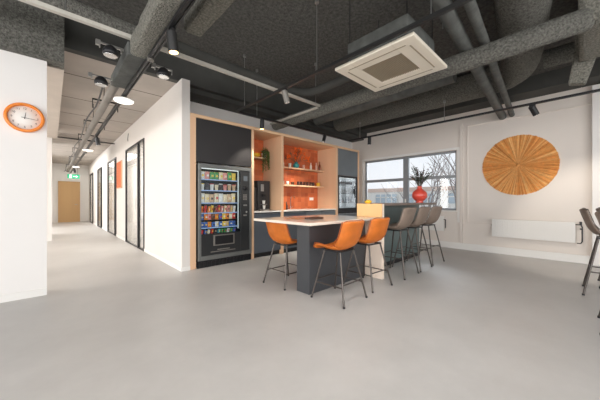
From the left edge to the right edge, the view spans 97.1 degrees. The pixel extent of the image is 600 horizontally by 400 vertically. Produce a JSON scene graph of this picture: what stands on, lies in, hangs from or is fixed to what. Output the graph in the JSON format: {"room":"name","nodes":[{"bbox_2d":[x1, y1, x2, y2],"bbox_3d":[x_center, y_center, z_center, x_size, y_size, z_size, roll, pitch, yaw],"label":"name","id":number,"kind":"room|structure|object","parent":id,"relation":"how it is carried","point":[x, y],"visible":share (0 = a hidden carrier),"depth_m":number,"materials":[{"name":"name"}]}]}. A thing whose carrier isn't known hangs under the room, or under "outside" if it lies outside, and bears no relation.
{"room":"office break room","nodes":[
{"label":"office break room","id":0,"kind":"room"},
{"bbox_2d":[0,49,46,294],"bbox_3d":[-5.474,-0.295,1.417,5.960,2.990,0.160,0,0,-43],"label":"wall","id":1,"kind":"structure","parent":0,"point":[23,79],"depth_m":3.25,"materials":[{"name":"white paint"}]},
{"bbox_2d":[0,288,46,302],"bbox_3d":[-5.414,1.155,1.353,5.960,0.090,0.015,0,0,-43],"label":"baseboard","id":2,"kind":"structure","parent":1,"relation":"attached to","point":[43,291],"depth_m":3.25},
{"bbox_2d":[3,102,44,131],"bbox_3d":[-3.367,-1.020,3.242,0.356,0.356,0.064,0,0,-43],"label":"wall clock","id":3,"kind":"object","parent":1,"relation":"attached to","point":[23,117],"visible":1,"depth_m":3.24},
{"bbox_2d":[0,0,63,68],"bbox_3d":[-5.359,-2.145,1.415,6.125,0.710,0.200,0,0,-43],"label":"bulkhead","id":4,"kind":"object","parent":1,"relation":"attached to","point":[28,30],"depth_m":3.24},
{"bbox_2d":[47,65,63,137],"bbox_3d":[-5.360,-1.940,5.365,0.730,0.300,5.440,0,0,-43],"label":"wall","id":5,"kind":"structure","parent":1,"relation":"attached to","point":[55,75],"depth_m":4.58,"materials":[{"name":"paint"}]},
{"bbox_2d":[47,137,51,240],"bbox_3d":[-12.756,-0.445,9.216,6.020,3.290,9.100,0,0,-43],"label":"wall","id":6,"kind":"structure","parent":0,"point":[49,140],"depth_m":7.92,"materials":[{"name":"white paint"}]},
{"bbox_2d":[52,163,88,222],"bbox_3d":[-12.411,-0.445,15.919,5.700,3.290,0.200,0,0,-43],"label":"wall","id":7,"kind":"structure","parent":0,"point":[59,173],"depth_m":15.22,"materials":[{"name":"white paint"}]},
{"bbox_2d":[58,181,79,222],"bbox_3d":[-13.106,0.045,15.052,0.940,2.310,0.112,0,0,-43],"label":"door","id":8,"kind":"structure","parent":7,"relation":"in","point":[68,191],"depth_m":15.04,"materials":[{"name":"beige wood"}]},
{"bbox_2d":[38,0,135,34],"bbox_3d":[-3.708,-2.091,1.759,5.003,0.209,0.197,0,0,-43],"label":"insulated pipe","id":9,"kind":"object","parent":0,"point":[75,7],"visible":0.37,"depth_m":2.95,"materials":[{"name":"grey"}]},
{"bbox_2d":[52,51,175,165],"bbox_3d":[-9.099,-2.245,8.740,10.700,0.310,15.400,0,0,-43],"label":"ceiling","id":10,"kind":"structure","parent":0,"point":[78,89],"depth_m":5.80,"materials":[{"name":"tile"}]},
{"bbox_2d":[67,165,79,178],"bbox_3d":[-12.097,-1.645,14.153,0.500,0.890,0.025,0,0,-43],"label":"exit sign","id":11,"kind":"object","parent":10,"relation":"hanging from","point":[73,176],"visible":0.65,"depth_m":14.18,"materials":[{"name":"green plastic"}]},
{"bbox_2d":[92,98,117,112],"bbox_3d":[-3.338,-1.825,4.548,0.360,0.530,0.024,0,0,-43],"label":"hanger","id":12,"kind":"object","parent":10,"relation":"hanging from","point":[92,98],"visible":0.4,"depth_m":4.46,"materials":[{"name":"black metal"}]},
{"bbox_2d":[66,83,118,171],"bbox_3d":[-7.682,-1.640,9.145,0.106,0.106,14.950,0,0,-43],"label":"tube","id":13,"kind":"object","parent":12,"relation":"hanging from","point":[111,91],"visible":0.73,"depth_m":5.04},
{"bbox_2d":[70,0,195,172],"bbox_3d":[-5.862,-1.542,7.390,0.068,0.045,19.800,0,0,-43],"label":"track","id":14,"kind":"object","parent":12,"relation":"hanging from","point":[186,5],"visible":1,"depth_m":2.85,"materials":[{"name":"black metal"}]},
{"bbox_2d":[94,137,100,144],"bbox_3d":[-4.882,-1.441,6.396,0.100,0.199,0.132,0,0,20],"label":"track spotlight","id":15,"kind":"object","parent":14,"relation":"hanging from","point":[97,140],"visible":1,"depth_m":6.36,"materials":[{"name":"black metal"}]},
{"bbox_2d":[114,96,133,104],"bbox_3d":[-2.621,-1.496,3.945,0.256,0.062,0.256,0,0,-43],"label":"lamp","id":16,"kind":"object","parent":14,"relation":"hanging from","point":[119,99],"visible":1,"depth_m":3.89,"materials":[{"name":"white plastic"}]},
{"bbox_2d":[166,27,178,54],"bbox_3d":[-1.145,-1.437,2.383,0.110,0.206,0.093,0,0,-43],"label":"track spotlight","id":17,"kind":"object","parent":14,"relation":"hanging from","point":[172,40],"visible":1,"depth_m":2.35,"materials":[{"name":"black metal"}]},
{"bbox_2d":[112,144,142,237],"bbox_3d":[-6.438,-0.445,11.514,2.863,3.290,14.400,0,0,-43],"label":"wall","id":18,"kind":"structure","parent":0,"point":[133,152],"depth_m":8.69,"materials":[{"name":"white paint"}]},
{"bbox_2d":[89,78,189,266],"bbox_3d":[-7.210,-0.445,10.144,0.137,3.290,15.340,0,0,-43],"label":"wall","id":19,"kind":"structure","parent":0,"point":[165,127],"depth_m":5.34,"materials":[{"name":"paint"}]},
{"bbox_2d":[57,136,114,143],"bbox_3d":[-7.029,-2.000,8.763,1.490,0.040,0.040,0,0,-43],"label":"conduit","id":20,"kind":"object","parent":19,"relation":"attached to","point":[58,136],"visible":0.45,"depth_m":8.55,"materials":[{"name":"black metal"}]},
{"bbox_2d":[90,173,92,223],"bbox_3d":[-11.422,-0.150,14.515,0.080,2.700,1.600,0,0,-43],"label":"door","id":21,"kind":"structure","parent":19,"relation":"in","point":[91,201],"depth_m":14.19,"materials":[{"name":"black metal"}]},
{"bbox_2d":[97,167,101,228],"bbox_3d":[-9.129,-0.150,12.073,0.080,2.700,1.500,0,0,-43],"label":"door","id":22,"kind":"structure","parent":19,"relation":"in","point":[100,167],"depth_m":11.83,"materials":[{"name":"black metal"}]},
{"bbox_2d":[107,157,116,235],"bbox_3d":[-6.883,-0.150,9.682,0.080,2.700,1.860,0,0,-43],"label":"door","id":23,"kind":"structure","parent":19,"relation":"in","point":[115,158],"depth_m":9.21,"materials":[{"name":"black metal"}]},
{"bbox_2d":[117,160,121,188],"bbox_3d":[-5.816,-0.840,8.531,0.040,0.860,0.760,0,0,-43],"label":"wall panel","id":24,"kind":"object","parent":19,"relation":"attached to","point":[119,164],"visible":1,"depth_m":8.40,"materials":[{"name":"orange wood"}]},
{"bbox_2d":[125,138,144,250],"bbox_3d":[-4.440,-0.150,7.080,0.080,2.700,2.140,0,0,-43],"label":"door","id":25,"kind":"structure","parent":19,"relation":"in","point":[137,144],"depth_m":6.74,"materials":[{"name":"black metal"}]},
{"bbox_2d":[88,220,189,271],"bbox_3d":[-7.210,1.165,10.136,0.149,0.070,15.352,0,0,-43],"label":"baseboard","id":26,"kind":"structure","parent":19,"relation":"attached to","point":[173,265],"depth_m":5.18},
{"bbox_2d":[190,101,351,165],"bbox_3d":[-0.311,-0.400,7.239,5.943,3.200,0.220,0,0,-43],"label":"wall","id":27,"kind":"structure","parent":0,"point":[196,108],"depth_m":6.30,"materials":[{"name":"white paint"}]},
{"bbox_2d":[64,17,366,141],"bbox_3d":[-0.600,-2.250,6.570,7.880,0.500,0.800,0,0,-43],"label":"ceiling","id":28,"kind":"structure","parent":27,"relation":"attached to","point":[209,87],"depth_m":5.05,"materials":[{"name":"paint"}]},
{"bbox_2d":[0,221,599,399],"bbox_3d":[-4.165,1.250,5.897,14.000,0.100,26.300,0,0,-43],"label":"floor","id":29,"kind":"structure","parent":0,"point":[114,320],"depth_m":2.44,"materials":[{"name":"concrete"}]},
{"bbox_2d":[196,163,251,268],"bbox_3d":[-1.631,0.263,5.302,1.100,1.875,0.737,0,0,-43],"label":"vending machine","id":30,"kind":"object","parent":29,"relation":"on","point":[212,249],"visible":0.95,"depth_m":5.15,"materials":[{"name":"black metal"}]},
{"bbox_2d":[201,193,204,202],"bbox_3d":[-1.783,-0.057,4.835,0.064,0.172,0.065,0,0,2],"label":"snack bag","id":31,"kind":"object","parent":30,"relation":"on","point":[202,194],"visible":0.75,"depth_m":4.82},
{"bbox_2d":[201,171,204,178],"bbox_3d":[-1.778,-0.471,4.830,0.065,0.142,0.065,0,0,1],"label":"snack bag","id":32,"kind":"object","parent":30,"relation":"on","point":[202,172],"visible":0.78,"depth_m":4.82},
{"bbox_2d":[205,194,208,202],"bbox_3d":[-1.716,-0.050,4.895,0.064,0.159,0.065,0,0,2],"label":"snack bag","id":33,"kind":"object","parent":30,"relation":"on","point":[206,195],"visible":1,"depth_m":4.87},
{"bbox_2d":[209,194,213,202],"bbox_3d":[-1.654,-0.049,4.960,0.065,0.156,0.065,0,0,2],"label":"snack bag","id":34,"kind":"object","parent":30,"relation":"on","point":[211,196],"visible":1,"depth_m":4.94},
{"bbox_2d":[214,193,218,202],"bbox_3d":[-1.578,-0.058,5.011,0.065,0.175,0.065,0,0,2],"label":"snack bag","id":35,"kind":"object","parent":30,"relation":"on","point":[216,195],"visible":1,"depth_m":4.99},
{"bbox_2d":[214,172,218,179],"bbox_3d":[-1.583,-0.471,5.017,0.086,0.142,0.052,0,0,-43],"label":"snack bag","id":36,"kind":"object","parent":30,"relation":"on","point":[215,173],"visible":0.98,"depth_m":5.00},
{"bbox_2d":[201,180,232,181],"bbox_3d":[-1.626,-0.394,5.106,0.780,0.012,0.300,0,0,-43],"label":"shelf","id":37,"kind":"object","parent":30,"relation":"attached to","point":[201,180],"depth_m":5.13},
{"bbox_2d":[201,218,235,220],"bbox_3d":[-1.626,0.356,5.106,0.780,0.012,0.300,0,0,-43],"label":"shelf","id":38,"kind":"object","parent":30,"relation":"attached to","point":[218,219],"depth_m":5.08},
{"bbox_2d":[201,168,238,171],"bbox_3d":[-1.512,-0.593,5.021,0.770,0.015,0.020,0,0,-43],"label":"light","id":39,"kind":"object","parent":30,"relation":"attached to","point":[201,168],"depth_m":5.01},
{"bbox_2d":[219,193,222,202],"bbox_3d":[-1.513,-0.057,5.073,0.064,0.173,0.065,0,0,2],"label":"snack bag","id":40,"kind":"object","parent":30,"relation":"on","point":[220,195],"visible":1,"depth_m":5.05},
{"bbox_2d":[219,172,222,179],"bbox_3d":[-1.512,-0.474,5.072,0.065,0.146,0.064,0,0,1],"label":"snack bag","id":41,"kind":"object","parent":30,"relation":"on","point":[220,173],"visible":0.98,"depth_m":5.05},
{"bbox_2d":[197,253,250,268],"bbox_3d":[-1.417,1.140,5.074,1.100,0.120,0.052,0,0,-43],"label":"grille","id":42,"kind":"object","parent":30,"relation":"attached to","point":[216,261],"depth_m":5.01,"materials":[{"name":"black metal"}]},
{"bbox_2d":[223,194,226,202],"bbox_3d":[-1.448,-0.049,5.136,0.065,0.156,0.064,0,0,2],"label":"snack bag","id":43,"kind":"object","parent":30,"relation":"on","point":[224,195],"visible":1,"depth_m":5.11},
{"bbox_2d":[227,194,230,202],"bbox_3d":[-1.389,-0.052,5.205,0.064,0.164,0.065,0,0,2],"label":"snack bag","id":44,"kind":"object","parent":30,"relation":"on","point":[228,195],"visible":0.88,"depth_m":5.18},
{"bbox_2d":[231,194,234,201],"bbox_3d":[-1.326,-0.059,5.269,0.065,0.177,0.064,0,0,2],"label":"snack bag","id":45,"kind":"object","parent":30,"relation":"on","point":[232,195],"visible":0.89,"depth_m":5.24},
{"bbox_2d":[232,173,235,180],"bbox_3d":[-1.316,-0.474,5.259,0.064,0.146,0.064,0,0,2],"label":"snack bag","id":46,"kind":"object","parent":30,"relation":"on","point":[233,174],"visible":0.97,"depth_m":5.24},
{"bbox_2d":[237,172,238,227],"bbox_3d":[-1.232,-0.020,5.270,0.020,1.120,0.020,0,0,-43],"label":"light","id":47,"kind":"object","parent":30,"relation":"attached to","point":[237,172],"depth_m":5.27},
{"bbox_2d":[254,212,280,257],"bbox_3d":[-0.925,0.725,6.000,0.723,0.950,0.686,0,0,-43],"label":"base cabinet","id":48,"kind":"object","parent":29,"relation":"on","point":[263,243],"visible":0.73,"depth_m":5.68,"materials":[{"name":"grey laminate"}]},
{"bbox_2d":[254,210,280,212],"bbox_3d":[-0.926,0.230,6.003,0.732,0.030,0.700,0,0,-43],"label":"countertop","id":49,"kind":"structure","parent":48,"relation":"on","point":[256,211],"depth_m":5.81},
{"bbox_2d":[254,188,256,210],"bbox_3d":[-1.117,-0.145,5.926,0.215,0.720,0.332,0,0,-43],"label":"coffee grinder","id":50,"kind":"object","parent":49,"relation":"on","point":[255,189],"visible":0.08,"depth_m":5.90,"materials":[{"name":"black plastic"}]},
{"bbox_2d":[254,181,269,210],"bbox_3d":[-0.917,-0.122,6.162,0.340,0.675,0.440,0,0,-43],"label":"coffee machine","id":51,"kind":"object","parent":49,"relation":"on","point":[263,187],"visible":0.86,"depth_m":6.03,"materials":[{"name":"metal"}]},
{"bbox_2d":[190,113,358,269],"bbox_3d":[-0.295,-0.169,6.608,5.103,2.738,0.722,0,0,-43],"label":"cabinet","id":52,"kind":"object","parent":29,"relation":"on","point":[212,140],"depth_m":6.24,"materials":[{"name":"brown wood"}]},
{"bbox_2d":[254,156,269,160],"bbox_3d":[-1.077,-1.000,6.163,0.732,0.030,0.260,0,0,-43],"label":"shelf","id":53,"kind":"object","parent":52,"relation":"attached to","point":[255,158],"depth_m":6.29,"materials":[{"name":"brown wood"}]},
{"bbox_2d":[261,148,269,171],"bbox_3d":[-0.805,-0.960,6.264,0.234,0.615,0.271,0,0,-13],"label":"trailing plant","id":54,"kind":"object","parent":52,"relation":"on","point":[264,152],"visible":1,"depth_m":6.22,"materials":[{"name":"green plant"}]},
{"bbox_2d":[285,148,310,167],"bbox_3d":[-0.069,-1.162,7.029,0.948,0.583,0.227,0,0,-43],"label":"flower vase","id":55,"kind":"object","parent":52,"relation":"on","point":[295,165],"visible":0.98,"depth_m":7.01,"materials":[{"name":"teal ceramic"}]},
{"bbox_2d":[284,184,323,187],"bbox_3d":[-0.083,-0.403,7.111,1.885,0.035,0.240,0,0,-43],"label":"shelf","id":56,"kind":"object","parent":52,"relation":"attached to","point":[285,185],"depth_m":7.16,"materials":[{"name":"brown wood"}]},
{"bbox_2d":[284,166,323,172],"bbox_3d":[-0.083,-0.853,7.111,1.885,0.035,0.240,0,0,-43],"label":"shelf","id":57,"kind":"object","parent":52,"relation":"attached to","point":[286,168],"depth_m":7.25,"materials":[{"name":"brown wood"}]},
{"bbox_2d":[263,222,296,290],"bbox_3d":[-0.206,0.733,3.894,0.547,0.934,0.498,0,0,-45],"label":"bar stool","id":58,"kind":"object","parent":29,"relation":"on","point":[278,232],"visible":0.81,"depth_m":3.71,"materials":[{"name":"orange leather"}]},
{"bbox_2d":[284,211,305,252],"bbox_3d":[-0.340,0.725,6.549,0.730,0.950,0.686,0,0,-43],"label":"base cabinet","id":59,"kind":"object","parent":29,"relation":"on","point":[292,228],"visible":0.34,"depth_m":6.28,"materials":[{"name":"grey laminate"}]},
{"bbox_2d":[284,208,335,211],"bbox_3d":[0.075,0.230,6.943,1.885,0.030,0.700,0,0,-43],"label":"countertop","id":60,"kind":"structure","parent":59,"relation":"on","point":[309,209],"depth_m":6.70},
{"bbox_2d":[305,210,321,215],"bbox_3d":[0.137,0.725,6.997,0.580,0.950,0.686,0,0,-43],"label":"base cabinet","id":61,"kind":"object","parent":29,"relation":"on","point":[319,212],"visible":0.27,"depth_m":6.77,"materials":[{"name":"grey laminate"}]},
{"bbox_2d":[254,215,380,294],"bbox_3d":[0.286,0.725,3.939,1.550,0.950,1.150,0,0,-43],"label":"bar table","id":62,"kind":"object","parent":29,"relation":"on","point":[325,230],"visible":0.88,"depth_m":3.54,"materials":[{"name":"grey laminate"}]},
{"bbox_2d":[305,217,322,219],"bbox_3d":[0.197,0.237,3.669,0.250,0.024,0.120,0,0,-43],"label":"serving tray","id":63,"kind":"object","parent":62,"relation":"on","point":[308,218],"visible":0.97,"depth_m":3.62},
{"bbox_2d":[321,210,334,214],"bbox_3d":[0.554,0.725,7.389,0.565,0.950,0.686,0,0,-43],"label":"base cabinet","id":64,"kind":"object","parent":29,"relation":"on","point":[324,212],"visible":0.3,"depth_m":7.14,"materials":[{"name":"grey laminate"}]},
{"bbox_2d":[311,219,367,308],"bbox_3d":[0.496,0.711,3.285,0.498,0.978,0.547,0,0,-45],"label":"bar stool","id":65,"kind":"object","parent":29,"relation":"on","point":[351,231],"visible":1,"depth_m":3.13,"materials":[{"name":"orange leather"}]},
{"bbox_2d":[338,175,356,215],"bbox_3d":[1.178,0.237,7.964,0.940,1.925,0.742,0,0,-43],"label":"fridge","id":66,"kind":"object","parent":29,"relation":"on","point":[347,185],"visible":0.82,"depth_m":7.73,"materials":[{"name":"black metal"}]},
{"bbox_2d":[343,217,392,292],"bbox_3d":[0.978,0.711,3.793,0.498,0.978,0.547,0,0,-41],"label":"bar stool","id":67,"kind":"object","parent":29,"relation":"on","point":[378,227],"visible":0.86,"depth_m":3.62,"materials":[{"name":"orange leather"}]},
{"bbox_2d":[357,203,436,278],"bbox_3d":[1.890,0.618,4.988,2.275,1.165,0.515,0,0,-43],"label":"bar counter","id":68,"kind":"object","parent":29,"relation":"on","point":[393,211],"depth_m":4.84,"materials":[{"name":"brown wood"}]},
{"bbox_2d":[357,203,436,205],"bbox_3d":[1.918,0.055,5.025,2.185,0.040,0.500,0,0,-43],"label":"countertop","id":69,"kind":"structure","parent":68,"relation":"on","point":[385,204],"depth_m":4.50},
{"bbox_2d":[408,167,434,202],"bbox_3d":[2.459,-0.342,5.400,0.455,0.753,0.416,0,0,-43],"label":"round vase","id":70,"kind":"object","parent":68,"relation":"on","point":[419,195],"visible":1,"depth_m":5.36,"materials":[{"name":"red ceramic"}]},
{"bbox_2d":[384,207,418,279],"bbox_3d":[1.611,0.646,4.377,0.548,1.108,0.552,0,0,-44],"label":"bar stool","id":71,"kind":"object","parent":29,"relation":"on","point":[408,214],"visible":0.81,"depth_m":4.19,"materials":[{"name":"beige leather"}]},
{"bbox_2d":[392,206,432,271],"bbox_3d":[2.049,0.646,4.816,0.548,1.108,0.552,0,0,-45],"label":"bar stool","id":72,"kind":"object","parent":29,"relation":"on","point":[423,212],"visible":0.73,"depth_m":4.63,"materials":[{"name":"beige leather"}]},
{"bbox_2d":[406,206,444,265],"bbox_3d":[2.509,0.646,5.275,0.548,1.108,0.552,0,0,-41],"label":"bar stool","id":73,"kind":"object","parent":29,"relation":"on","point":[435,212],"visible":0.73,"depth_m":5.09,"materials":[{"name":"beige leather"}]},
{"bbox_2d":[579,208,599,295],"bbox_3d":[3.960,0.646,3.379,0.548,1.108,0.552,0,0,-43],"label":"bar stool","id":74,"kind":"object","parent":29,"relation":"on","point":[585,214],"visible":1,"depth_m":3.38,"materials":[{"name":"beige leather"}]},
{"bbox_2d":[594,210,599,317],"bbox_3d":[3.044,0.646,2.368,0.548,1.108,0.552,0,0,-43],"label":"bar stool","id":75,"kind":"object","parent":29,"relation":"on","point":[597,214],"visible":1,"depth_m":2.50,"materials":[{"name":"beige leather"}]},
{"bbox_2d":[595,207,599,288],"bbox_3d":[4.471,0.646,3.639,0.548,1.108,0.552,0,0,-43],"label":"bar stool","id":76,"kind":"object","parent":29,"relation":"on","point":[598,208],"visible":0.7,"depth_m":3.83,"materials":[{"name":"beige leather"}]},
{"bbox_2d":[75,0,599,103],"bbox_3d":[1.105,-2.600,0.284,14.000,0.200,10.900,0,0,-43],"label":"ceiling","id":77,"kind":"structure","parent":0,"point":[277,38],"depth_m":3.89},
{"bbox_2d":[184,0,235,36],"bbox_3d":[0.010,-2.107,1.552,0.192,0.786,3.250,0,0,-43],"label":"duct","id":78,"kind":"object","parent":77,"relation":"attached to","point":[202,15],"visible":0.86,"depth_m":2.48,"materials":[{"name":"grey"}]},
{"bbox_2d":[243,54,245,105],"bbox_3d":[-0.947,-2.060,4.529,0.048,0.880,0.048,0,0,-43],"label":"suspension rod","id":79,"kind":"object","parent":77,"relation":"hanging from","point":[244,55],"visible":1,"depth_m":4.52,"materials":[{"name":"metal"}]},
{"bbox_2d":[163,41,352,96],"bbox_3d":[-0.461,-1.917,4.010,2.846,0.174,1.094,0,0,-16],"label":"insulated pipe","id":80,"kind":"object","parent":77,"relation":"hanging from","point":[184,48],"visible":0.6,"depth_m":4.06,"materials":[{"name":"grey painted metal"},{"name":"insulation wrap"}]},
{"bbox_2d":[314,63,315,102],"bbox_3d":[0.285,-2.135,4.809,0.048,0.730,0.048,0,0,-43],"label":"suspension rod","id":81,"kind":"object","parent":77,"relation":"hanging from","point":[314,63],"visible":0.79,"depth_m":4.80,"materials":[{"name":"metal"}]},
{"bbox_2d":[18,0,319,124],"bbox_3d":[-2.547,-1.738,3.136,6.625,0.065,1.485,0,0,-43],"label":"rail","id":82,"kind":"object","parent":81,"relation":"hanging from","point":[36,3],"visible":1,"depth_m":3.07,"materials":[{"name":"metal"}]},
{"bbox_2d":[130,0,183,58],"bbox_3d":[-0.443,-1.680,1.538,0.232,0.192,3.850,0,0,-43],"label":"duct","id":83,"kind":"object","parent":82,"relation":"attached to","point":[157,14],"visible":0.71,"depth_m":2.42,"materials":[{"name":"grey"}]},
{"bbox_2d":[111,42,144,88],"bbox_3d":[-2.148,-1.660,3.340,0.240,0.140,1.090,0,0,-43],"label":"duct","id":84,"kind":"object","parent":83,"relation":"attached to","point":[128,64],"visible":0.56,"depth_m":3.20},
{"bbox_2d":[88,72,112,87],"bbox_3d":[-2.570,-1.554,3.416,0.250,0.131,0.150,0,0,-43],"label":"spotlight","id":85,"kind":"object","parent":84,"relation":"attached to","point":[101,81],"visible":1,"depth_m":3.38,"materials":[{"name":"metal"}]},
{"bbox_2d":[95,39,123,58],"bbox_3d":[-2.057,-1.635,2.870,0.250,0.131,0.150,0,0,-43],"label":"spotlight","id":86,"kind":"object","parent":84,"relation":"attached to","point":[109,51],"visible":1,"depth_m":2.83,"materials":[{"name":"metal"}]},
{"bbox_2d":[151,62,171,79],"bbox_3d":[-1.678,-1.575,3.226,0.230,0.131,0.150,0,0,-43],"label":"spotlight","id":87,"kind":"object","parent":84,"relation":"attached to","point":[162,72],"visible":1,"depth_m":3.19,"materials":[{"name":"metal"}]},
{"bbox_2d":[315,0,318,69],"bbox_3d":[0.210,-2.060,3.297,0.048,0.880,0.048,0,0,-43],"label":"suspension rod","id":88,"kind":"object","parent":77,"relation":"hanging from","point":[316,1],"visible":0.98,"depth_m":3.29,"materials":[{"name":"metal"}]},
{"bbox_2d":[335,0,446,91],"bbox_3d":[1.083,-2.034,3.171,0.920,0.931,0.960,0,0,-43],"label":"air conditioner","id":89,"kind":"object","parent":77,"relation":"hanging from","point":[410,55],"depth_m":3.02,"materials":[{"name":"beige plastic"}]},
{"bbox_2d":[363,53,419,81],"bbox_3d":[1.083,-1.588,3.171,0.480,0.024,0.500,0,0,-43],"label":"ceiling vent","id":90,"kind":"object","parent":89,"relation":"in","point":[398,65],"depth_m":3.16,"materials":[{"name":"plastic"}]},
{"bbox_2d":[235,0,599,141],"bbox_3d":[2.389,-1.600,3.430,3.395,0.035,6.765,0,0,-43],"label":"track","id":91,"kind":"object","parent":77,"relation":"hanging from","point":[458,3],"visible":1,"depth_m":3.69,"materials":[{"name":"metal"}]},
{"bbox_2d":[260,118,263,129],"bbox_3d":[-0.733,-1.488,5.119,0.080,0.204,0.088,0,0,-43],"label":"track spotlight","id":92,"kind":"object","parent":91,"relation":"hanging from","point":[262,119],"visible":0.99,"depth_m":5.09,"materials":[{"name":"black metal"}]},
{"bbox_2d":[281,88,289,103],"bbox_3d":[-0.201,-1.486,3.754,0.126,0.207,0.085,0,0,-19],"label":"track spotlight","id":93,"kind":"object","parent":91,"relation":"hanging from","point":[284,91],"visible":1,"depth_m":3.72,"materials":[{"name":"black metal"}]},
{"bbox_2d":[529,104,538,115],"bbox_3d":[3.852,-1.494,4.364,0.167,0.192,0.090,0,0,-11],"label":"track spotlight","id":94,"kind":"object","parent":91,"relation":"hanging from","point":[534,111],"visible":1,"depth_m":4.33,"materials":[{"name":"black metal"}]},
{"bbox_2d":[333,0,552,130],"bbox_3d":[2.576,-2.240,5.049,2.549,0.511,5.749,0,0,-9],"label":"duct","id":95,"kind":"object","parent":77,"relation":"attached to","point":[512,16],"visible":0.67,"depth_m":4.71,"materials":[{"name":"metal"}]},
{"bbox_2d":[543,41,574,68],"bbox_3d":[4.219,-2.260,3.907,0.290,0.290,0.920,0,0,-43],"label":"duct","id":96,"kind":"object","parent":95,"relation":"attached to","point":[561,54],"visible":0.59,"depth_m":4.04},
{"bbox_2d":[568,35,595,85],"bbox_3d":[4.067,-2.012,3.083,0.130,0.975,1.327,0,0,-43],"label":"duct","id":97,"kind":"object","parent":77,"relation":"hanging from","point":[580,72],"visible":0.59,"depth_m":3.45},
{"bbox_2d":[578,0,599,60],"bbox_3d":[3.781,-2.145,2.474,1.100,0.710,1.630,0,0,-43],"label":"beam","id":98,"kind":"structure","parent":77,"relation":"attached to","point":[589,41],"depth_m":2.90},
{"bbox_2d":[272,8,594,129],"bbox_3d":[1.129,-1.788,4.272,4.885,0.366,0.435,0,0,44],"label":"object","id":99,"kind":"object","parent":98,"relation":"attached to","point":[580,21],"depth_m":3.06,"materials":[{"name":"metal"}]},
{"bbox_2d":[313,74,456,124],"bbox_3d":[1.542,-2.129,5.735,0.242,0.300,3.254,0,0,-43],"label":"ceiling pipe","id":100,"kind":"object","parent":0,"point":[445,81],"visible":0.66,"depth_m":5.40,"materials":[{"name":"metal"}]},
{"bbox_2d":[352,84,596,255],"bbox_3d":[5.752,-0.500,4.977,0.300,3.400,11.380,0,0,-43],"label":"wall","id":101,"kind":"structure","parent":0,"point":[569,130],"depth_m":6.01,"materials":[{"name":"white paint"}]},
{"bbox_2d":[365,151,455,209],"bbox_3d":[3.107,-0.530,7.801,0.110,1.540,2.740,0,0,-43],"label":"window","id":102,"kind":"structure","parent":101,"relation":"attached to","point":[405,179],"depth_m":7.75,"materials":[{"name":"grey metal"}]},
{"bbox_2d":[419,216,445,230],"bbox_3d":[3.004,0.586,7.696,0.083,0.388,2.292,0,0,-43],"label":"radiator","id":103,"kind":"object","parent":101,"relation":"attached to","point":[439,224],"visible":0.25,"depth_m":6.96,"materials":[{"name":"white metal"}]},
{"bbox_2d":[463,0,514,116],"bbox_3d":[2.959,-1.920,3.993,0.102,0.102,5.193,0,0,43],"label":"ceiling pipe","id":104,"kind":"object","parent":101,"relation":"attached to","point":[472,10],"visible":0.83,"depth_m":3.08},
{"bbox_2d":[419,239,589,263],"bbox_3d":[3.648,1.125,7.027,0.060,0.150,5.510,0,0,-43],"label":"baseboard","id":105,"kind":"structure","parent":101,"relation":"attached to","point":[574,258],"depth_m":5.84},
{"bbox_2d":[482,134,559,194],"bbox_3d":[4.788,-0.790,5.824,0.044,1.327,1.327,0,0,-43],"label":"panel","id":106,"kind":"object","parent":101,"relation":"attached to","point":[519,164],"visible":1,"depth_m":5.78,"materials":[{"name":"wood"}]},
{"bbox_2d":[492,219,582,243],"bbox_3d":[4.941,0.615,5.614,0.110,0.431,1.440,0,0,-43],"label":"radiator","id":107,"kind":"object","parent":101,"relation":"attached to","point":[522,229],"visible":1,"depth_m":5.56,"materials":[{"name":"white metal"}]},
{"bbox_2d":[494,219,574,222],"bbox_3d":[4.914,0.421,5.657,0.070,0.008,1.340,0,0,-43],"label":"grille","id":108,"kind":"object","parent":107,"relation":"attached to","point":[496,220],"depth_m":5.68,"materials":[{"name":"white metal"}]},
{"bbox_2d":[358,58,599,132],"bbox_3d":[5.878,-2.350,4.697,1.000,0.300,10.800,0,0,-43],"label":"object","id":109,"kind":"structure","parent":0,"point":[554,81],"depth_m":5.53,"materials":[{"name":"paint"}]},
{"bbox_2d":[592,84,599,265],"bbox_3d":[5.879,-0.480,4.608,0.120,3.360,1.070,0,0,-43],"label":"wall pier","id":110,"kind":"object","parent":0,"point":[595,96],"visible":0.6,"depth_m":4.93,"materials":[{"name":"white paint"}]},
{"label":"outside","id":111,"kind":"structure","parent":0,"visible":0},
{"bbox_3d":[29.504,5.300,62.001,112.100,0.200,130.000,0,0,-43],"label":"ground","id":112,"kind":"structure","parent":111,"visible":0},
{"bbox_2d":[368,186,454,207],"bbox_3d":[12.747,1.825,35.977,8.160,6.750,55.000,0,0,-43],"label":"office building","id":113,"kind":"structure","parent":112,"relation":"on","point":[375,195],"depth_m":30.34,"materials":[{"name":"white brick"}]},
{"bbox_2d":[381,153,454,207],"bbox_3d":[6.373,0.829,11.632,4.429,8.766,5.094,0,0,-1],"label":"bare tree","id":114,"kind":"object","parent":112,"relation":"on","point":[444,156],"visible":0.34,"depth_m":11.43,"materials":[{"name":"brown plant"}]},
{"bbox_3d":[-10.799,-1.825,12.493,0.360,0.530,0.024,0,0,-43],"label":"hanger","id":115,"kind":"object","parent":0,"visible":0},
{"bbox_2d":[65,87,102,170],"bbox_3d":[-7.665,-1.580,8.921,0.063,0.063,14.501,0,0,-43],"label":"cable","id":116,"kind":"object","parent":115,"relation":"attached to","point":[101,90],"visible":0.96,"depth_m":5.01,"materials":[{"name":"black metal"}]},
{"bbox_3d":[1.525,-2.170,2.831,0.048,0.660,0.048,0,0,-43],"label":"suspension rod","id":117,"kind":"object","parent":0,"visible":0},
{"bbox_2d":[429,0,506,119],"bbox_3d":[2.832,-1.915,4.127,0.152,0.152,5.191,0,0,43],"label":"ceiling pipe","id":118,"kind":"object","parent":117,"relation":"hanging from","point":[451,20],"visible":0.78,"depth_m":3.11,"materials":[{"name":"metal"}]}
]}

